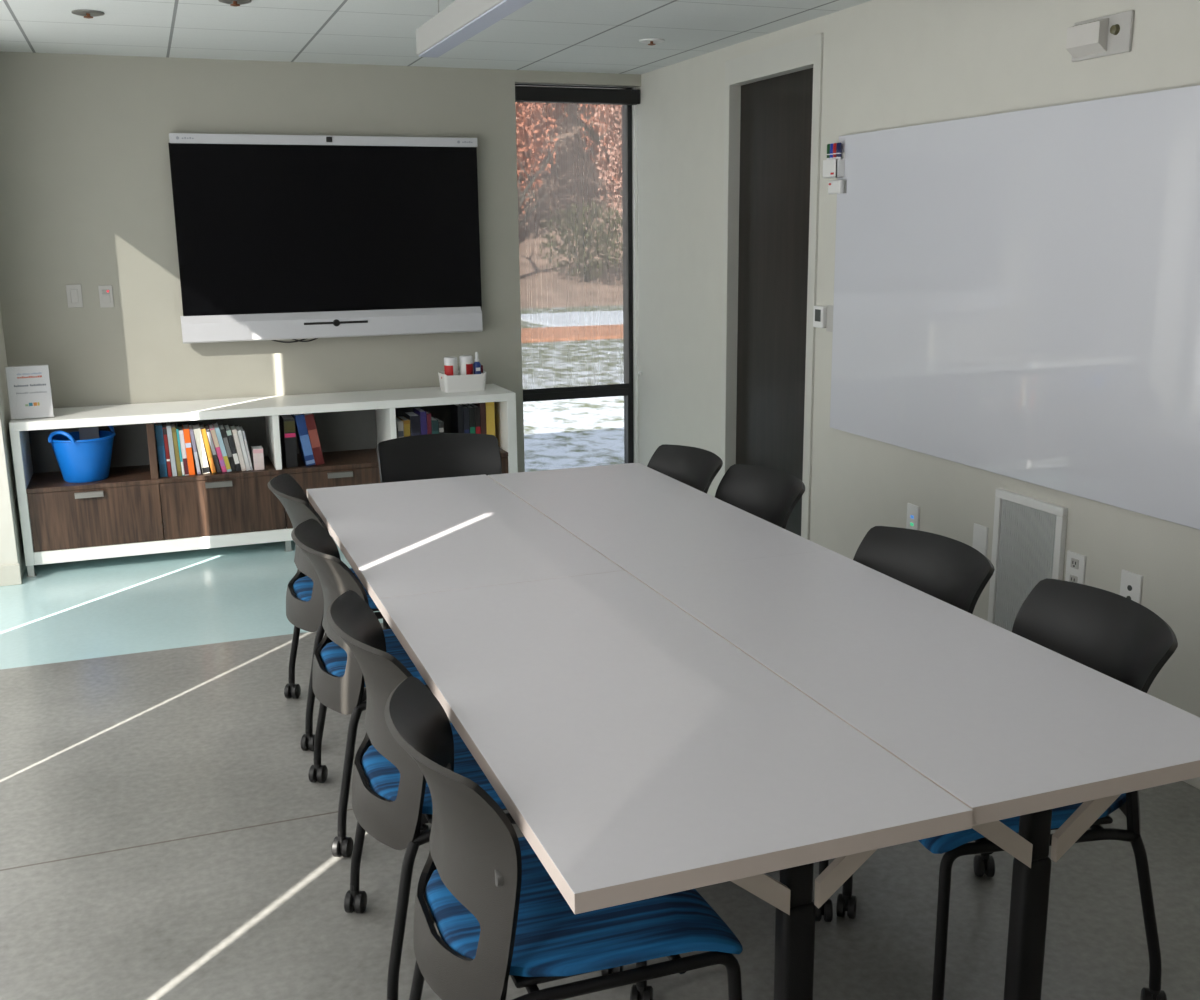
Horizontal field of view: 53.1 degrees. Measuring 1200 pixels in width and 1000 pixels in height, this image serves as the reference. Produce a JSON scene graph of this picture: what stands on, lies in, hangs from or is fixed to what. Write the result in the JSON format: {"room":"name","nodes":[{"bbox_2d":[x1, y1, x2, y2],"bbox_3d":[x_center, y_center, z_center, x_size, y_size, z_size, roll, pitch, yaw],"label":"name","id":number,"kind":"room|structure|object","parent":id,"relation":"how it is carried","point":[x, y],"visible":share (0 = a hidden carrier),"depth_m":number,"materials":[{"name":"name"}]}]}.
{"room":"conference room","nodes":[
{"label":"conference room","id":0,"kind":"room"},
{"bbox_2d":[0,307,25,579],"bbox_3d":[-1.548,0.011,1.724,0.393,2.460,9.036,-5,13,-20],"label":"wall","id":1,"kind":"structure","parent":0,"point":[11,540],"depth_m":5.65,"materials":[{"name":"beige paint"}]},
{"bbox_2d":[0,564,21,585],"bbox_3d":[-2.868,0.361,5.620,0.290,0.100,0.012,-5,13,-20],"label":"baseboard","id":2,"kind":"structure","parent":1,"relation":"attached to","point":[10,574],"depth_m":5.65,"materials":[{"name":"paint"}]},
{"bbox_2d":[0,51,640,471],"bbox_3d":[-1.477,-1.075,6.562,4.007,2.460,0.200,-5,13,-20],"label":"wall","id":3,"kind":"structure","parent":0,"point":[86,194],"depth_m":6.12,"materials":[{"name":"beige paint"}]},
{"bbox_2d":[66,284,82,307],"bbox_3d":[-2.630,-1.020,6.016,0.070,0.114,0.011,-5,13,-20],"label":"light switch","id":4,"kind":"object","parent":3,"relation":"attached to","point":[74,292],"visible":1,"depth_m":6.01,"materials":[{"name":"beige plastic"}]},
{"bbox_2d":[98,285,113,307],"bbox_3d":[-2.493,-1.028,6.067,0.064,0.110,0.012,-5,13,-20],"label":"switch","id":5,"kind":"object","parent":3,"relation":"attached to","point":[105,291],"visible":1,"depth_m":6.06,"materials":[{"name":"beige plastic"}]},
{"bbox_2d":[168,133,482,343],"bbox_3d":[-1.409,-1.373,6.351,1.593,1.058,0.114,-5,13,-20],"label":"wall display","id":6,"kind":"object","parent":3,"relation":"attached to","point":[279,237],"visible":1,"depth_m":6.32,"materials":[{"name":"black plastic"}]},
{"bbox_2d":[304,320,367,324],"bbox_3d":[-1.404,-0.943,6.395,0.337,0.012,0.009,-5,13,-20],"label":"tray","id":7,"kind":"object","parent":6,"relation":"on","point":[306,322],"depth_m":6.39,"materials":[{"name":"black plastic"}]},
{"bbox_2d":[515,84,638,463],"bbox_3d":[-0.141,-1.220,7.053,0.747,2.298,0.100,-5,13,-20],"label":"window","id":8,"kind":"structure","parent":3,"relation":"in","point":[631,424],"depth_m":7.15,"materials":[{"name":"black metal"}]},
{"bbox_2d":[515,86,641,393],"bbox_3d":[-0.117,-1.474,6.920,0.737,1.706,0.088,-5,13,-20],"label":"roller shade","id":9,"kind":"object","parent":8,"relation":"attached to","point":[528,94],"visible":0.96,"depth_m":6.92,"materials":[{"name":"black plastic"}]},
{"bbox_2d":[0,0,871,73],"bbox_3d":[0.095,-1.377,2.159,4.007,0.020,9.236,-5,13,-20],"label":"ceiling","id":10,"kind":"structure","parent":0,"point":[587,36],"depth_m":5.21,"materials":[{"name":"tile"}]},
{"bbox_2d":[71,10,103,18],"bbox_3d":[-2.012,-1.905,4.725,0.120,0.024,0.120,-5,13,-20],"label":"sprinkler","id":11,"kind":"object","parent":10,"relation":"attached to","point":[88,14],"visible":1,"depth_m":4.71,"materials":[{"name":"silver metal"}]},
{"bbox_2d":[218,0,250,6],"bbox_3d":[-1.369,-1.865,4.510,0.120,0.024,0.120,-5,13,-20],"label":"sprinkler","id":12,"kind":"object","parent":10,"relation":"attached to","point":[235,3],"visible":1,"depth_m":4.51,"materials":[{"name":"silver metal"}]},
{"bbox_2d":[416,0,532,56],"bbox_3d":[-0.042,-1.435,2.951,0.086,0.210,3.505,-5,13,-20],"label":"pendant light","id":13,"kind":"object","parent":10,"relation":"hanging from","point":[461,20],"visible":1,"depth_m":4.01,"materials":[{"name":"metal"}]},
{"bbox_2d":[639,38,664,45],"bbox_3d":[0.240,-2.124,5.585,0.120,0.024,0.120,-5,13,-20],"label":"sprinkler","id":14,"kind":"object","parent":10,"relation":"attached to","point":[650,41],"visible":1,"depth_m":5.57,"materials":[{"name":"white metal"}]},
{"bbox_2d":[0,537,1199,999],"bbox_3d":[0.123,1.082,2.711,4.007,0.100,9.236,-5,13,-20],"label":"floor","id":15,"kind":"structure","parent":0,"point":[166,834],"depth_m":3.13,"materials":[{"name":"concrete"}]},
{"bbox_2d":[9,384,517,576],"bbox_3d":[-1.680,-0.142,6.311,2.470,0.754,0.464,-5,13,-20],"label":"credenza","id":16,"kind":"object","parent":15,"relation":"on","point":[133,511],"visible":0.68,"depth_m":6.05,"materials":[{"name":"white laminate"}]},
{"bbox_2d":[6,365,53,419],"bbox_3d":[-2.723,-0.518,5.740,0.192,0.253,0.106,-6,14,-24],"label":"sign holder","id":17,"kind":"object","parent":16,"relation":"on","point":[29,389],"visible":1,"depth_m":5.72,"materials":[{"name":"white paper"}]},
{"bbox_2d":[48,425,115,482],"bbox_3d":[-2.535,-0.235,5.902,0.306,0.267,0.335,-5,13,-20],"label":"bucket","id":18,"kind":"object","parent":16,"relation":"on","point":[89,460],"visible":0.86,"depth_m":5.81,"materials":[{"name":"blue plastic"}]},
{"bbox_2d":[79,426,98,439],"bbox_3d":[-2.530,-0.255,5.973,0.090,0.248,0.014,-5,13,-20],"label":"book","id":19,"kind":"object","parent":18,"relation":"in","point":[85,433],"visible":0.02,"depth_m":5.95,"materials":[{"name":"white paper"}]},
{"bbox_2d":[154,422,167,476],"bbox_3d":[-2.190,-0.255,5.994,0.035,0.259,0.161,-6,14,-20],"label":"book","id":20,"kind":"object","parent":16,"relation":"on","point":[158,426],"visible":0.91,"depth_m":5.92,"materials":[{"name":"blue paper"}]},
{"bbox_2d":[162,423,171,476],"bbox_3d":[-2.166,-0.253,6.010,0.017,0.246,0.173,-7,14,-20],"label":"book","id":21,"kind":"object","parent":16,"relation":"on","point":[163,424],"visible":1,"depth_m":5.93,"materials":[{"name":"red paper"}]},
{"bbox_2d":[166,422,176,475],"bbox_3d":[-2.148,-0.259,6.023,0.030,0.253,0.184,-5,13,-20],"label":"book","id":22,"kind":"object","parent":16,"relation":"on","point":[168,425],"visible":0.9,"depth_m":5.94,"materials":[{"name":"white paper"}]},
{"bbox_2d":[171,423,181,475],"bbox_3d":[-2.123,-0.255,6.023,0.030,0.244,0.167,-5,13,-20],"label":"book","id":23,"kind":"object","parent":16,"relation":"on","point":[173,428],"visible":0.98,"depth_m":5.95,"materials":[{"name":"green paper"}]},
{"bbox_2d":[175,424,184,475],"bbox_3d":[-2.110,-0.253,6.035,0.020,0.235,0.179,-5,13,-20],"label":"book","id":24,"kind":"object","parent":16,"relation":"on","point":[176,426],"visible":0.98,"depth_m":5.96,"materials":[{"name":"white paper"}]},
{"bbox_2d":[178,426,188,474],"bbox_3d":[-2.091,-0.249,6.033,0.030,0.227,0.161,-5,13,-20],"label":"book","id":25,"kind":"object","parent":16,"relation":"on","point":[180,429],"visible":0.96,"depth_m":5.96,"materials":[{"name":"white paper"}]},
{"bbox_2d":[182,424,194,474],"bbox_3d":[-2.070,-0.255,6.047,0.038,0.233,0.173,-5,13,-20],"label":"book","id":26,"kind":"object","parent":16,"relation":"on","point":[186,432],"visible":0.99,"depth_m":5.97,"materials":[{"name":"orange paper"}]},
{"bbox_2d":[188,424,200,473],"bbox_3d":[-2.045,-0.256,6.062,0.036,0.228,0.185,-5,13,-20],"label":"book","id":27,"kind":"object","parent":16,"relation":"on","point":[190,426],"visible":1,"depth_m":5.98,"materials":[{"name":"white paper"}]},
{"bbox_2d":[192,424,209,473],"bbox_3d":[-2.014,-0.259,6.064,0.061,0.232,0.167,-5,13,-20],"label":"book","id":28,"kind":"object","parent":16,"relation":"on","point":[196,428],"visible":1,"depth_m":5.99,"materials":[{"name":"white paper"}]},
{"bbox_2d":[199,424,215,472],"bbox_3d":[-1.985,-0.261,6.081,0.057,0.228,0.179,-5,13,-20],"label":"book","id":29,"kind":"object","parent":16,"relation":"on","point":[203,431],"visible":1,"depth_m":6.00,"materials":[{"name":"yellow paper"}]},
{"bbox_2d":[205,426,220,472],"bbox_3d":[-1.959,-0.259,6.082,0.057,0.224,0.161,-5,13,-20],"label":"book","id":30,"kind":"object","parent":16,"relation":"on","point":[207,429],"visible":1,"depth_m":6.01,"materials":[{"name":"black paper"}]},
{"bbox_2d":[208,424,226,471],"bbox_3d":[-1.940,-0.264,6.094,0.064,0.227,0.173,-5,13,-20],"label":"book","id":31,"kind":"object","parent":16,"relation":"on","point":[211,427],"visible":1,"depth_m":6.02,"materials":[{"name":"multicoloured paper"}]},
{"bbox_2d":[213,423,231,471],"bbox_3d":[-1.920,-0.269,6.108,0.065,0.229,0.185,-5,13,-20],"label":"book","id":32,"kind":"object","parent":16,"relation":"on","point":[216,427],"visible":0.98,"depth_m":6.03,"materials":[{"name":"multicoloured paper"}]},
{"bbox_2d":[218,424,235,471],"bbox_3d":[-1.894,-0.265,6.109,0.061,0.222,0.167,-5,13,-20],"label":"book","id":33,"kind":"object","parent":16,"relation":"on","point":[221,427],"visible":1,"depth_m":6.04,"materials":[{"name":"white paper"}]},
{"bbox_2d":[224,425,240,470],"bbox_3d":[-1.872,-0.267,6.123,0.060,0.219,0.179,-5,13,-20],"label":"book","id":34,"kind":"object","parent":16,"relation":"on","point":[227,428],"visible":0.96,"depth_m":6.05,"materials":[{"name":"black paper"}]},
{"bbox_2d":[230,426,245,470],"bbox_3d":[-1.845,-0.266,6.124,0.055,0.215,0.161,-5,13,-20],"label":"book","id":35,"kind":"object","parent":16,"relation":"on","point":[233,429],"visible":0.94,"depth_m":6.06,"materials":[{"name":"white paper"}]},
{"bbox_2d":[235,426,249,470],"bbox_3d":[-1.825,-0.266,6.138,0.049,0.209,0.172,-5,13,-20],"label":"book","id":36,"kind":"object","parent":16,"relation":"on","point":[238,429],"visible":0.91,"depth_m":6.06,"materials":[{"name":"white paper"}]},
{"bbox_2d":[239,426,252,469],"bbox_3d":[-1.811,-0.266,6.150,0.040,0.204,0.185,-5,13,-20],"label":"book","id":37,"kind":"object","parent":16,"relation":"on","point":[241,428],"visible":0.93,"depth_m":6.07,"materials":[{"name":"white paper"}]},
{"bbox_2d":[251,446,264,469],"bbox_3d":[-1.749,-0.216,6.144,0.050,0.108,0.111,-5,13,-20],"label":"book","id":38,"kind":"object","parent":16,"relation":"on","point":[257,451],"visible":1,"depth_m":6.10,"materials":[{"name":"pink paper"}]},
{"bbox_2d":[26,447,507,493],"bbox_3d":[-1.685,-0.186,6.304,2.377,0.022,0.427,-5,13,-20],"label":"shelf","id":39,"kind":"object","parent":16,"relation":"attached to","point":[124,476],"depth_m":6.07,"materials":[{"name":"brown wood"}]},
{"bbox_2d":[279,414,297,467],"bbox_3d":[-1.612,-0.309,6.220,0.056,0.252,0.191,-5,13,-20],"label":"book","id":40,"kind":"object","parent":16,"relation":"on","point":[287,422],"visible":0.94,"depth_m":6.14,"materials":[{"name":"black paper"}]},
{"bbox_2d":[291,414,314,465],"bbox_3d":[-1.543,-0.325,6.243,0.087,0.272,0.191,-5,13,-20],"label":"book","id":41,"kind":"object","parent":16,"relation":"on","point":[302,435],"visible":0.86,"depth_m":6.16,"materials":[{"name":"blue paper"}]},
{"bbox_2d":[304,413,324,464],"bbox_3d":[-1.499,-0.328,6.260,0.087,0.270,0.191,-5,13,-20],"label":"book","id":42,"kind":"object","parent":16,"relation":"on","point":[309,417],"visible":0.78,"depth_m":6.17,"materials":[{"name":"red paper"}]},
{"bbox_2d":[396,417,403,437],"bbox_3d":[-1.077,-0.331,6.410,0.030,0.200,0.171,-5,13,-20],"label":"book","id":43,"kind":"object","parent":16,"relation":"on","point":[399,423],"visible":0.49,"depth_m":6.32,"materials":[{"name":"white paper"}]},
{"bbox_2d":[397,416,410,436],"bbox_3d":[-1.045,-0.336,6.421,0.034,0.205,0.171,-5,13,-20],"label":"book","id":44,"kind":"object","parent":16,"relation":"on","point":[406,422],"visible":0.42,"depth_m":6.33,"materials":[{"name":"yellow paper"}]},
{"bbox_2d":[404,412,420,435],"bbox_3d":[-1.003,-0.350,6.434,0.052,0.225,0.171,-5,13,-20],"label":"book","id":45,"kind":"object","parent":16,"relation":"on","point":[414,418],"visible":0.48,"depth_m":6.35,"materials":[{"name":"white paper"}]},
{"bbox_2d":[413,407,426,434],"bbox_3d":[-0.962,-0.364,6.447,0.034,0.245,0.170,-5,13,-20],"label":"book","id":46,"kind":"object","parent":16,"relation":"on","point":[422,413],"visible":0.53,"depth_m":6.36,"materials":[{"name":"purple paper"}]},
{"bbox_2d":[425,410,431,433],"bbox_3d":[-0.933,-0.360,6.459,0.022,0.232,0.170,-5,13,-20],"label":"book","id":47,"kind":"object","parent":16,"relation":"on","point":[429,428],"visible":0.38,"depth_m":6.37,"materials":[{"name":"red paper"}]},
{"bbox_2d":[431,416,438,433],"bbox_3d":[-0.904,-0.345,6.473,0.036,0.195,0.171,-5,13,-20],"label":"book","id":48,"kind":"object","parent":16,"relation":"on","point":[434,422],"visible":0.37,"depth_m":6.38,"materials":[{"name":"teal paper"}]},
{"bbox_2d":[436,417,443,433],"bbox_3d":[-0.873,-0.343,6.486,0.026,0.185,0.171,-5,13,-20],"label":"book","id":49,"kind":"object","parent":16,"relation":"on","point":[440,422],"visible":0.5,"depth_m":6.40,"materials":[{"name":"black paper"}]},
{"bbox_2d":[450,404,463,432],"bbox_3d":[-0.783,-0.401,6.593,0.030,0.250,0.170,-5,13,-20],"label":"book","id":50,"kind":"object","parent":16,"relation":"on","point":[456,410],"visible":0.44,"depth_m":6.53,"materials":[{"name":"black paper"}]},
{"bbox_2d":[438,371,485,392],"bbox_3d":[-0.753,-0.650,6.577,0.246,0.100,0.150,-5,13,-20],"label":"storage bin","id":51,"kind":"object","parent":16,"relation":"on","point":[473,382],"visible":0.93,"depth_m":6.51,"materials":[{"name":"white plastic"}]},
{"bbox_2d":[444,357,457,375],"bbox_3d":[-0.810,-0.688,6.541,0.073,0.181,0.073,-5,13,-20],"label":"wipes canister","id":52,"kind":"object","parent":51,"relation":"in","point":[450,363],"visible":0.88,"depth_m":6.50,"materials":[{"name":"white plastic"}]},
{"bbox_2d":[459,355,472,374],"bbox_3d":[-0.730,-0.697,6.570,0.073,0.185,0.073,-5,13,-20],"label":"wipes canister","id":53,"kind":"object","parent":51,"relation":"in","point":[465,361],"visible":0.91,"depth_m":6.53,"materials":[{"name":"white plastic"}]},
{"bbox_2d":[473,352,480,373],"bbox_3d":[-0.672,-0.710,6.583,0.042,0.202,0.043,-5,13,-20],"label":"spray bottle","id":54,"kind":"object","parent":51,"relation":"in","point":[476,366],"visible":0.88,"depth_m":6.56,"materials":[{"name":"blue plastic"}]},
{"bbox_2d":[460,404,469,432],"bbox_3d":[-0.753,-0.399,6.605,0.030,0.240,0.171,-5,13,-20],"label":"book","id":55,"kind":"object","parent":16,"relation":"on","point":[465,408],"visible":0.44,"depth_m":6.52,"materials":[{"name":"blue paper"}]},
{"bbox_2d":[463,404,474,433],"bbox_3d":[-0.723,-0.402,6.615,0.030,0.240,0.171,-5,13,-20],"label":"book","id":56,"kind":"object","parent":16,"relation":"on","point":[471,408],"visible":0.43,"depth_m":6.53,"materials":[{"name":"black paper"}]},
{"bbox_2d":[469,403,480,433],"bbox_3d":[-0.694,-0.405,6.626,0.028,0.240,0.171,-5,13,-20],"label":"book","id":57,"kind":"object","parent":16,"relation":"on","point":[477,408],"visible":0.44,"depth_m":6.54,"materials":[{"name":"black paper"}]},
{"bbox_2d":[473,403,485,433],"bbox_3d":[-0.665,-0.418,6.635,0.030,0.262,0.170,-5,13,-20],"label":"book","id":58,"kind":"object","parent":16,"relation":"on","point":[482,406],"visible":0.23,"depth_m":6.55,"materials":[{"name":"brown paper"}]},
{"bbox_2d":[485,402,494,435],"bbox_3d":[-0.626,-0.425,6.647,0.048,0.270,0.171,-5,13,-20],"label":"book","id":59,"kind":"object","parent":16,"relation":"on","point":[490,410],"visible":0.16,"depth_m":6.56,"materials":[{"name":"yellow paper"}]},
{"bbox_2d":[268,473,450,750],"bbox_3d":[-0.791,0.328,4.022,0.563,0.818,0.534,-5,13,-20],"label":"chair","id":60,"kind":"object","parent":15,"relation":"on","point":[304,594],"visible":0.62,"depth_m":3.82,"materials":[{"name":"grey plastic"}]},
{"bbox_2d":[291,518,515,856],"bbox_3d":[-0.547,0.471,3.371,0.563,0.818,0.534,-5,13,-20],"label":"chair","id":61,"kind":"object","parent":15,"relation":"on","point":[338,682],"visible":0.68,"depth_m":3.16,"materials":[{"name":"grey plastic"}]},
{"bbox_2d":[377,433,501,629],"bbox_3d":[-0.572,0.192,4.616,0.534,0.818,0.563,-5,13,-17],"label":"chair","id":62,"kind":"object","parent":15,"relation":"on","point":[443,455],"visible":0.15,"depth_m":4.75,"materials":[{"name":"grey plastic"}]},
{"bbox_2d":[306,474,623,832],"bbox_3d":[-0.471,0.433,3.714,0.638,0.740,1.367,-5,13,-20],"label":"table","id":63,"kind":"object","parent":15,"relation":"on","point":[402,538],"visible":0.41,"depth_m":3.47,"materials":[{"name":"laminate"}]},
{"bbox_2d":[326,590,622,999],"bbox_3d":[-0.295,0.623,2.681,0.563,0.818,0.534,-5,13,-20],"label":"chair","id":64,"kind":"object","parent":15,"relation":"on","point":[391,794],"visible":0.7,"depth_m":2.49,"materials":[{"name":"grey plastic"}]},
{"bbox_2d":[384,676,742,999],"bbox_3d":[-0.076,0.741,2.141,0.563,0.818,0.534,-5,13,-19],"label":"chair","id":65,"kind":"object","parent":15,"relation":"on","point":[497,912],"visible":0.97,"depth_m":1.98,"materials":[{"name":"grey plastic"}]},
{"bbox_2d":[487,463,829,573],"bbox_3d":[0.116,0.384,3.904,0.590,0.740,1.384,-5,13,-20],"label":"table","id":66,"kind":"object","parent":15,"relation":"on","point":[641,518],"visible":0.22,"depth_m":3.67,"materials":[{"name":"laminate"}]},
{"bbox_2d":[379,570,972,999],"bbox_3d":[0.074,0.709,2.457,0.755,0.740,1.421,-5,13,-20],"label":"table","id":67,"kind":"object","parent":15,"relation":"on","point":[639,753],"visible":0.85,"depth_m":2.02,"materials":[{"name":"laminate"}]},
{"bbox_2d":[647,444,722,493],"bbox_3d":[0.141,0.245,4.342,0.563,0.818,0.534,-6,14,-22],"label":"chair","id":68,"kind":"object","parent":15,"relation":"on","point":[697,468],"visible":0.14,"depth_m":4.41,"materials":[{"name":"grey plastic"}]},
{"bbox_2d":[715,464,804,528],"bbox_3d":[0.361,0.331,3.949,0.563,0.818,0.534,-5,13,-20],"label":"chair","id":69,"kind":"object","parent":15,"relation":"on","point":[771,495],"visible":0.09,"depth_m":4.01,"materials":[{"name":"grey plastic"}]},
{"bbox_2d":[812,526,994,921],"bbox_3d":[0.659,0.525,3.067,0.563,0.818,0.534,-6,14,-23],"label":"chair","id":70,"kind":"object","parent":15,"relation":"on","point":[951,571],"visible":0.2,"depth_m":3.09,"materials":[{"name":"grey plastic"}]},
{"bbox_2d":[630,550,1199,999],"bbox_3d":[0.600,0.662,2.636,0.594,0.740,1.386,-5,13,-20],"label":"table","id":71,"kind":"object","parent":15,"relation":"on","point":[1007,724],"visible":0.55,"depth_m":2.24,"materials":[{"name":"laminate"}]},
{"bbox_2d":[836,578,1177,999],"bbox_3d":[0.873,0.629,2.592,0.563,0.818,0.534,-3,13,-10],"label":"chair","id":72,"kind":"object","parent":15,"relation":"on","point":[1116,636],"visible":0.38,"depth_m":2.48,"materials":[{"name":"grey plastic"}]},
{"bbox_2d":[637,0,1199,716],"bbox_3d":[1.891,-0.333,3.078,0.200,2.460,9.236,-5,13,-20],"label":"wall","id":73,"kind":"structure","parent":0,"point":[888,64],"depth_m":4.70,"materials":[{"name":"beige paint"}]},
{"bbox_2d":[721,33,823,539],"bbox_3d":[0.848,-0.876,5.704,0.152,2.393,0.900,-5,13,-20],"label":"door","id":74,"kind":"structure","parent":73,"relation":"in","point":[773,96],"depth_m":5.68,"materials":[{"name":"paint"}]},
{"bbox_2d":[813,305,832,331],"bbox_3d":[0.965,-0.785,5.183,0.024,0.113,0.150,-5,13,-20],"label":"thermostat","id":75,"kind":"object","parent":73,"relation":"attached to","point":[822,315],"visible":0.94,"depth_m":5.18,"materials":[{"name":"white plastic"}]},
{"bbox_2d":[906,503,919,529],"bbox_3d":[1.225,0.080,4.708,0.010,0.125,0.075,-5,13,-20],"label":"wall outlet","id":76,"kind":"object","parent":73,"relation":"attached to","point":[913,511],"visible":0.84,"depth_m":4.70,"materials":[{"name":"white plastic"}]},
{"bbox_2d":[972,523,987,556],"bbox_3d":[1.370,0.154,4.332,0.008,0.130,0.075,-5,13,-20],"label":"wall outlet","id":77,"kind":"object","parent":73,"relation":"attached to","point":[980,533],"visible":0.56,"depth_m":4.32,"materials":[{"name":"white plastic"}]},
{"bbox_2d":[830,85,1199,529],"bbox_3d":[1.424,-0.657,3.942,0.030,1.205,2.435,-5,13,-20],"label":"whiteboard","id":78,"kind":"object","parent":73,"relation":"attached to","point":[1017,293],"visible":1,"depth_m":3.91,"materials":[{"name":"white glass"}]},
{"bbox_2d":[823,152,844,177],"bbox_3d":[0.959,-1.374,4.934,0.042,0.100,0.104,-5,13,-20],"label":"holder","id":79,"kind":"object","parent":78,"relation":"attached to","point":[833,168],"visible":0.92,"depth_m":4.90,"materials":[{"name":"white plastic"}]},
{"bbox_2d":[836,143,841,158],"bbox_3d":[0.972,-1.387,4.895,0.022,0.132,0.022,-5,13,-20],"label":"marker","id":80,"kind":"object","parent":79,"relation":"in","point":[838,145],"visible":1,"depth_m":4.88,"materials":[{"name":"purple plastic"}]},
{"bbox_2d":[828,180,846,193],"bbox_3d":[0.972,-1.283,4.929,0.036,0.055,0.094,-5,13,-20],"label":"eraser","id":81,"kind":"object","parent":78,"relation":"attached to","point":[834,186],"visible":1,"depth_m":4.90,"materials":[{"name":"white plastic"}]},
{"bbox_2d":[988,488,1067,631],"bbox_3d":[1.454,0.288,4.115,0.022,0.605,0.336,-5,13,-20],"label":"air vent","id":82,"kind":"object","parent":73,"relation":"in","point":[1029,533],"visible":0.56,"depth_m":4.11,"materials":[{"name":"white plastic"}]},
{"bbox_2d":[1065,550,1085,584],"bbox_3d":[1.536,0.232,3.888,0.012,0.125,0.080,-5,13,-20],"label":"wall outlet","id":83,"kind":"object","parent":73,"relation":"attached to","point":[1076,562],"visible":0.77,"depth_m":3.88,"materials":[{"name":"white plastic"}]},
{"bbox_2d":[1069,574,1077,582],"bbox_3d":[1.534,0.260,3.893,0.004,0.032,0.034,-5,13,-20],"label":"receptacle","id":84,"kind":"object","parent":83,"relation":"attached to","point":[1072,577],"depth_m":3.89,"materials":[{"name":"beige plastic"}]},
{"bbox_2d":[1071,558,1078,568],"bbox_3d":[1.533,0.205,3.881,0.004,0.032,0.034,-5,13,-20],"label":"receptacle","id":85,"kind":"object","parent":83,"relation":"attached to","point":[1074,561],"depth_m":3.88,"materials":[{"name":"beige plastic"}]},
{"bbox_2d":[1066,10,1133,61],"bbox_3d":[1.481,-1.379,3.579,0.045,0.114,0.236,-5,13,-20],"label":"fire alarm strobe","id":86,"kind":"object","parent":73,"relation":"attached to","point":[1112,34],"visible":1,"depth_m":3.56,"materials":[{"name":"beige plastic"}]},
{"bbox_2d":[1120,569,1142,603],"bbox_3d":[1.620,0.280,3.672,0.010,0.120,0.080,-5,13,-20],"label":"wall outlet","id":87,"kind":"object","parent":73,"relation":"attached to","point":[1131,583],"visible":0.66,"depth_m":3.66,"materials":[{"name":"white plastic"}]},
{"bbox_2d":[1183,777,1199,789],"bbox_3d":[1.805,0.828,3.300,0.012,0.100,8.836,-5,13,-20],"label":"baseboard","id":88,"kind":"structure","parent":73,"relation":"attached to","point":[1195,782],"depth_m":3.49,"materials":[{"name":"paint"}]},
{"label":"outside","id":89,"kind":"structure","parent":0,"visible":0},
{"bbox_2d":[521,305,623,471],"bbox_3d":[4.117,-2.180,17.503,140.000,0.001,110.000,-5,13,-20],"label":"ground","id":90,"kind":"structure","parent":89,"point":[582,432],"depth_m":11.28,"materials":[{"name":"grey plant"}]},
{"bbox_2d":[521,324,622,342],"bbox_3d":[10.409,-3.876,24.739,31.000,0.100,2.300,-5,13,-20],"label":"strip","id":91,"kind":"object","parent":90,"relation":"on","point":[599,327],"depth_m":20.37,"materials":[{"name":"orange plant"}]},
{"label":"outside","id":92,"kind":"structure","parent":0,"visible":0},
{"bbox_2d":[518,103,622,307],"bbox_3d":[2.523,-15.785,47.797,60.000,13.347,38.000,-5,13,-20],"label":"hillside","id":93,"kind":"structure","parent":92,"point":[618,286],"depth_m":35.41,"materials":[{"name":"brown plant"}]},
{"bbox_2d":[516,106,546,200],"bbox_3d":[-2.938,-12.556,37.176,2.713,7.086,3.073,-2,13,-7],"label":"tree","id":94,"kind":"object","parent":93,"relation":"on","point":[525,106],"visible":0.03,"depth_m":36.75,"materials":[{"name":"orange plant"}]},
{"bbox_2d":[517,143,557,220],"bbox_3d":[-2.273,-7.045,29.914,2.971,3.651,1.262,7,15,31],"label":"tree","id":95,"kind":"object","parent":93,"relation":"on","point":[534,178],"visible":0.23,"depth_m":29.46,"materials":[{"name":"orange plant"}]},
{"bbox_2d":[516,102,559,213],"bbox_3d":[-3.430,-10.326,33.750,4.278,6.309,2.987,-5,13,-20],"label":"tree","id":96,"kind":"object","parent":93,"relation":"on","point":[533,146],"visible":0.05,"depth_m":33.61,"materials":[{"name":"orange plant"}]},
{"bbox_2d":[516,103,566,153],"bbox_3d":[-1.886,-14.112,40.160,4.278,6.309,2.987,6,14,27],"label":"tree","id":97,"kind":"object","parent":93,"relation":"on","point":[554,103],"visible":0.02,"depth_m":41.12,"materials":[{"name":"orange plant"}]},
{"bbox_2d":[538,201,621,281],"bbox_3d":[-0.524,-6.491,30.717,2.269,2.257,2.363,-5,13,-20],"label":"tree","id":98,"kind":"object","parent":93,"relation":"on","point":[577,214],"visible":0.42,"depth_m":30.49,"materials":[{"name":"green plant"}]},
{"bbox_2d":[566,104,621,197],"bbox_3d":[0.428,-11.955,36.951,2.987,6.309,4.278,0,13,1],"label":"tree","id":99,"kind":"object","parent":93,"relation":"on","point":[586,104],"visible":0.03,"depth_m":37.66,"materials":[{"name":"orange plant"}]},
{"bbox_2d":[595,105,621,215],"bbox_3d":[1.280,-10.291,34.237,2.902,6.378,2.326,1,13,7],"label":"tree","id":100,"kind":"object","parent":93,"relation":"on","point":[615,165],"visible":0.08,"depth_m":34.00,"materials":[{"name":"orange plant"}]},
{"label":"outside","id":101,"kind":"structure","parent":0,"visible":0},
{"bbox_2d":[521,310,622,326],"bbox_3d":[11.287,-4.640,28.079,26.950,0.110,3.500,-5,13,-20],"label":"path","id":102,"kind":"structure","parent":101,"point":[540,319],"depth_m":23.65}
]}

